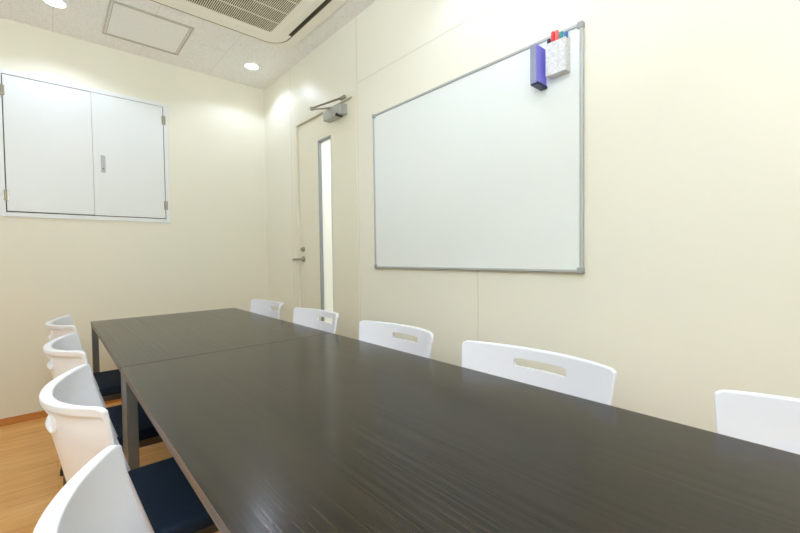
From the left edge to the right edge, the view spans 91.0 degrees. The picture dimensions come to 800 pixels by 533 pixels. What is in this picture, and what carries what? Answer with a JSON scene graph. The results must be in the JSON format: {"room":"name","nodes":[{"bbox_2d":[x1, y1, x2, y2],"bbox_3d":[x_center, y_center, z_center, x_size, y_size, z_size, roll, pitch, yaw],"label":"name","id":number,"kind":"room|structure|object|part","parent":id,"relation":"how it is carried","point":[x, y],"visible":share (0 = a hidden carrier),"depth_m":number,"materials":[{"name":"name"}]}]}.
{"room":"meeting room","nodes":[
{"label":"meeting room","id":0,"kind":"room"},
{"bbox_2d":[0,401,219,532],"bbox_3d":[-0.393,1.140,0.893,2.875,0.100,5.868,-2,2,-42],"label":"floor","id":1,"kind":"structure","parent":0,"point":[30,465],"depth_m":2.08,"materials":[{"name":"brown wood"}]},
{"bbox_2d":[45,315,121,475],"bbox_3d":[-1.670,0.677,2.302,0.588,0.780,0.513,-2,2,-42],"label":"chair","id":2,"kind":"object","parent":1,"relation":"on","point":[108,383],"visible":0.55,"depth_m":2.15,"materials":[{"name":"white plastic"}]},
{"bbox_3d":[-1.811,0.490,2.173,0.216,0.395,0.513,-2,2,-42],"label":"backrest","id":3,"kind":"part","parent":2,"relation":"part of","materials":[{"name":"white plastic"}]},
{"bbox_3d":[-1.629,0.669,2.338,0.470,0.044,0.420,-2,2,-42],"label":"seat","id":4,"kind":"part","parent":2,"relation":"part of","materials":[{"name":"blue fabric"}]},
{"bbox_3d":[-1.643,0.712,2.327,0.488,0.038,0.396,-2,2,-42],"label":"seat frame","id":5,"kind":"part","parent":2,"relation":"part of","materials":[{"name":"grey metal"}]},
{"bbox_2d":[33,445,149,532],"bbox_3d":[-0.202,0.705,0.654,0.588,0.780,0.513,-2,2,-42],"label":"chair","id":6,"kind":"object","parent":1,"relation":"on","point":[99,498],"visible":1,"depth_m":0.64,"materials":[{"name":"white plastic"}]},
{"bbox_2d":[43,332,163,486],"bbox_3d":[-1.173,0.687,1.744,0.588,0.780,0.513,-2,2,-42],"label":"chair","id":7,"kind":"object","parent":1,"relation":"on","point":[65,353],"visible":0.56,"depth_m":1.60,"materials":[{"name":"white plastic"}]},
{"bbox_3d":[-1.442,0.789,1.710,0.064,0.561,0.031,-1,2,5],"label":"leg","id":8,"kind":"part","parent":7,"relation":"part of","materials":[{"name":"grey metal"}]},
{"bbox_3d":[-1.314,0.499,1.614,0.216,0.395,0.513,-2,2,-42],"label":"backrest","id":9,"kind":"part","parent":7,"relation":"part of","materials":[{"name":"white plastic"}]},
{"bbox_3d":[-1.132,0.679,1.780,0.470,0.044,0.420,-2,2,-42],"label":"seat","id":10,"kind":"part","parent":7,"relation":"part of","materials":[{"name":"blue fabric"}]},
{"bbox_3d":[-1.145,0.721,1.768,0.488,0.038,0.396,-2,2,-42],"label":"seat frame","id":11,"kind":"part","parent":7,"relation":"part of","materials":[{"name":"grey metal"}]},
{"bbox_2d":[39,364,218,532],"bbox_3d":[-0.686,0.696,1.197,0.588,0.780,0.513,-2,2,-42],"label":"chair","id":12,"kind":"object","parent":1,"relation":"on","point":[78,423],"visible":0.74,"depth_m":1.05,"materials":[{"name":"white plastic"}]},
{"bbox_3d":[-0.827,0.508,1.068,0.216,0.395,0.513,-2,2,-42],"label":"backrest","id":13,"kind":"part","parent":12,"relation":"part of","materials":[{"name":"white plastic"}]},
{"bbox_3d":[-0.645,0.688,1.233,0.470,0.044,0.420,-2,2,-42],"label":"seat","id":14,"kind":"part","parent":12,"relation":"part of","materials":[{"name":"blue fabric"}]},
{"bbox_3d":[-0.659,0.730,1.222,0.488,0.038,0.396,-2,2,-42],"label":"seat frame","id":15,"kind":"part","parent":12,"relation":"part of","materials":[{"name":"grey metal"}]},
{"bbox_2d":[91,308,329,455],"bbox_3d":[-1.200,0.709,2.359,0.926,0.700,1.485,-2,2,-42],"label":"meeting table","id":16,"kind":"object","parent":1,"relation":"on","point":[133,341],"visible":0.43,"depth_m":2.13,"materials":[{"name":"brown wood"}]},
{"bbox_3d":[-2.010,0.721,2.600,0.034,0.671,0.044,-2,2,-42],"label":"leg","id":17,"kind":"part","parent":16,"relation":"part of","materials":[{"name":"grey paint"}]},
{"bbox_3d":[-1.048,0.739,1.520,0.034,0.671,0.026,-2,2,-42],"label":"leg","id":18,"kind":"part","parent":16,"relation":"part of","materials":[{"name":"grey paint"}]},
{"bbox_2d":[250,299,283,319],"bbox_3d":[-1.131,0.656,2.797,0.588,0.780,0.513,-2,2,-42],"label":"chair","id":19,"kind":"object","parent":1,"relation":"on","point":[262,307],"visible":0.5,"depth_m":3.04,"materials":[{"name":"white plastic"}]},
{"bbox_2d":[293,307,338,333],"bbox_3d":[-0.650,0.665,2.257,0.588,0.780,0.513,-2,2,-42],"label":"chair","id":20,"kind":"object","parent":1,"relation":"on","point":[308,317],"visible":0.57,"depth_m":2.49,"materials":[{"name":"white plastic"}]},
{"bbox_2d":[358,320,433,357],"bbox_3d":[-0.166,0.674,1.714,0.588,0.780,0.513,-2,2,-42],"label":"chair","id":21,"kind":"object","parent":1,"relation":"on","point":[374,332],"visible":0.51,"depth_m":1.93,"materials":[{"name":"white plastic"}]},
{"bbox_2d":[121,333,799,532],"bbox_3d":[0.046,0.733,0.960,0.926,0.700,2.254,-2,2,-42],"label":"meeting table","id":22,"kind":"object","parent":1,"relation":"on","point":[326,433],"visible":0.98,"depth_m":0.82,"materials":[{"name":"brown wood"}]},
{"bbox_3d":[-1.000,0.740,1.467,0.034,0.671,0.100,-2,2,-42],"label":"leg","id":23,"kind":"part","parent":22,"relation":"part of","materials":[{"name":"grey paint"}]},
{"bbox_2d":[462,340,616,404],"bbox_3d":[0.293,0.683,1.199,0.588,0.780,0.552,-2,2,-42],"label":"chair","id":24,"kind":"object","parent":1,"relation":"on","point":[586,379],"visible":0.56,"depth_m":1.35,"materials":[{"name":"white plastic"}]},
{"bbox_2d":[714,389,799,454],"bbox_3d":[0.792,0.693,0.639,0.588,0.780,0.513,-2,2,-42],"label":"chair","id":25,"kind":"object","parent":1,"relation":"on","point":[769,420],"visible":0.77,"depth_m":0.91,"materials":[{"name":"white plastic"}]},
{"bbox_2d":[0,17,267,418],"bbox_3d":[-1.771,-0.327,3.491,4.355,2.722,0.120,-2,2,-42],"label":"wall","id":26,"kind":"structure","parent":0,"point":[212,252],"depth_m":3.14,"materials":[{"name":"beige paint"}]},
{"bbox_2d":[0,399,121,426],"bbox_3d":[-2.263,1.030,2.990,2.635,0.050,0.008,-2,2,-42],"label":"baseboard","id":27,"kind":"structure","parent":26,"relation":"attached to","point":[40,414],"depth_m":2.71,"materials":[{"name":"brown wood"}]},
{"bbox_2d":[0,68,170,222],"bbox_3d":[-2.289,-0.839,2.925,0.999,0.980,0.023,-2,2,-42],"label":"upper cabinet","id":28,"kind":"object","parent":26,"relation":"attached to","point":[68,150],"visible":1,"depth_m":2.87,"materials":[{"name":"white paint"}]},
{"bbox_3d":[-2.464,-0.833,2.774,0.463,0.906,0.010,-2,2,-42],"label":"door","id":29,"kind":"part","parent":28,"relation":"part of","materials":[{"name":"white paint"}]},
{"bbox_3d":[-2.240,-0.773,2.965,0.028,0.129,0.005,-2,2,-42],"label":"flush handle","id":30,"kind":"part","parent":28,"relation":"part of","materials":[{"name":"silver metal"}]},
{"bbox_3d":[-2.117,-0.846,3.081,0.463,0.909,0.012,-2,2,-42],"label":"door","id":31,"kind":"part","parent":28,"relation":"part of","materials":[{"name":"white paint"}]},
{"bbox_2d":[0,0,375,89],"bbox_3d":[0.123,-1.702,1.305,4.355,0.100,5.868,-2,2,-42],"label":"ceiling","id":32,"kind":"structure","parent":0,"point":[211,49],"depth_m":2.88,"materials":[{"name":"white paint"}]},
{"bbox_2d":[42,0,68,8],"bbox_3d":[-2.159,-1.651,2.457,0.136,0.007,0.136,-2,2,-42],"label":"recessed light","id":33,"kind":"object","parent":32,"relation":"in","point":[59,4],"visible":1,"depth_m":2.47,"materials":[{"name":"white"}]},
{"bbox_2d":[102,0,193,55],"bbox_3d":[-1.781,-1.666,2.775,0.480,0.006,0.487,-2,2,-42],"label":"ceiling hatch","id":34,"kind":"object","parent":32,"relation":"attached to","point":[125,21],"visible":1,"depth_m":2.75,"materials":[{"name":"metal"}]},
{"bbox_2d":[149,0,346,47],"bbox_3d":[-0.927,-1.659,2.336,1.062,0.018,0.999,-2,2,-42],"label":"air conditioner","id":35,"kind":"object","parent":32,"relation":"attached to","point":[279,23],"visible":1,"depth_m":2.59,"materials":[{"name":"beige plastic"}]},
{"bbox_2d":[187,0,299,31],"bbox_3d":[-0.951,-1.653,2.315,0.685,0.003,0.685,-2,2,-42],"label":"grille","id":36,"kind":"object","parent":35,"relation":"attached to","point":[262,15],"depth_m":2.55,"materials":[{"name":"beige plastic"}]},
{"bbox_2d":[289,0,329,36],"bbox_3d":[-0.603,-1.665,2.624,0.025,0.003,0.580,-2,2,-42],"label":"outlet","id":37,"kind":"object","parent":35,"relation":"attached to","point":[314,12],"depth_m":2.62,"materials":[{"name":"beige plastic"}]},
{"bbox_2d":[243,62,259,69],"bbox_3d":[-1.251,-1.688,3.314,0.136,0.007,0.136,-2,2,-42],"label":"recessed light","id":38,"kind":"object","parent":32,"relation":"in","point":[248,65],"visible":1,"depth_m":3.31,"materials":[{"name":"white"}]},
{"bbox_2d":[264,0,799,432],"bbox_3d":[0.617,-0.309,1.769,0.120,2.722,5.628,-2,2,-42],"label":"wall","id":39,"kind":"structure","parent":0,"point":[688,289],"depth_m":1.41,"materials":[{"name":"beige paint"}]},
{"bbox_2d":[290,93,294,307],"bbox_3d":[-0.930,-0.336,3.414,0.001,2.722,0.006,-2,2,-42],"label":"trim","id":40,"kind":"structure","parent":39,"relation":"attached to","point":[290,93],"depth_m":3.40,"materials":[{"name":"beige"}]},
{"bbox_2d":[292,90,359,339],"bbox_3d":[-0.609,-0.087,3.037,0.258,2.237,0.928,-2,2,-42],"label":"door","id":41,"kind":"structure","parent":39,"relation":"in","point":[325,141],"depth_m":3.03,"materials":[{"name":"beige paint"}]},
{"bbox_3d":[-0.864,-0.064,3.337,0.057,0.051,0.141,-2,2,-42],"label":"handle","id":42,"kind":"part","parent":41,"relation":"part of","materials":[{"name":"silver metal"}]},
{"bbox_3d":[-0.524,-1.166,2.847,0.252,0.059,0.088,0,2,18],"label":"closer arm","id":43,"kind":"part","parent":41,"relation":"part of","materials":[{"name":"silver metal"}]},
{"bbox_3d":[-0.554,-0.190,3.056,0.004,1.577,0.168,-2,2,-42],"label":"glass pane","id":44,"kind":"part","parent":41,"relation":"part of","materials":[{"name":"white glass"}]},
{"bbox_2d":[356,36,360,320],"bbox_3d":[-0.280,-0.324,2.684,0.001,2.722,0.006,-2,2,-42],"label":"trim","id":45,"kind":"structure","parent":39,"relation":"attached to","point":[356,36],"depth_m":2.67,"materials":[{"name":"beige"}]},
{"bbox_2d":[358,0,501,82],"bbox_3d":[1.071,-1.214,1.129,0.001,0.005,4.092,-2,2,-42],"label":"trim","id":46,"kind":"structure","parent":39,"relation":"attached to","point":[500,0],"depth_m":2.11,"materials":[{"name":"beige"}]},
{"bbox_2d":[477,270,478,340],"bbox_3d":[0.390,0.299,1.959,0.001,1.500,0.005,-2,2,-42],"label":"trim","id":47,"kind":"structure","parent":39,"relation":"attached to","point":[477,270],"depth_m":1.96,"materials":[{"name":"beige"}]},
{"bbox_2d":[372,20,584,273],"bbox_3d":[0.277,-0.471,2.035,0.022,0.983,1.332,-2,2,-42],"label":"whiteboard","id":48,"kind":"object","parent":39,"relation":"attached to","point":[482,169],"visible":1,"depth_m":1.88,"materials":[{"name":"white ceramic"}]},
{"bbox_2d":[530,44,546,90],"bbox_3d":[0.572,-0.822,1.621,0.085,0.160,0.033,-2,2,-42],"label":"eraser","id":49,"kind":"object","parent":48,"relation":"attached to","point":[537,53],"visible":0.97,"depth_m":1.60,"materials":[{"name":"plastic"}]},
{"bbox_2d":[546,36,569,78],"bbox_3d":[0.635,-0.844,1.581,0.042,0.140,0.083,-2,2,-42],"label":"pen holder","id":50,"kind":"object","parent":48,"relation":"attached to","point":[557,51],"visible":1,"depth_m":1.56,"materials":[{"name":"white plastic"}]},
{"bbox_2d":[551,31,554,41],"bbox_3d":[0.618,-0.862,1.586,0.016,0.170,0.016,-2,2,-42],"label":"marker pen","id":51,"kind":"object","parent":50,"relation":"in","point":[552,32],"visible":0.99,"depth_m":1.58,"materials":[{"name":"red plastic"}]},
{"bbox_2d":[555,30,558,39],"bbox_3d":[0.629,-0.861,1.575,0.016,0.169,0.016,-2,2,-42],"label":"marker pen","id":52,"kind":"object","parent":50,"relation":"in","point":[556,31],"visible":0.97,"depth_m":1.57,"materials":[{"name":"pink plastic"}]}
]}

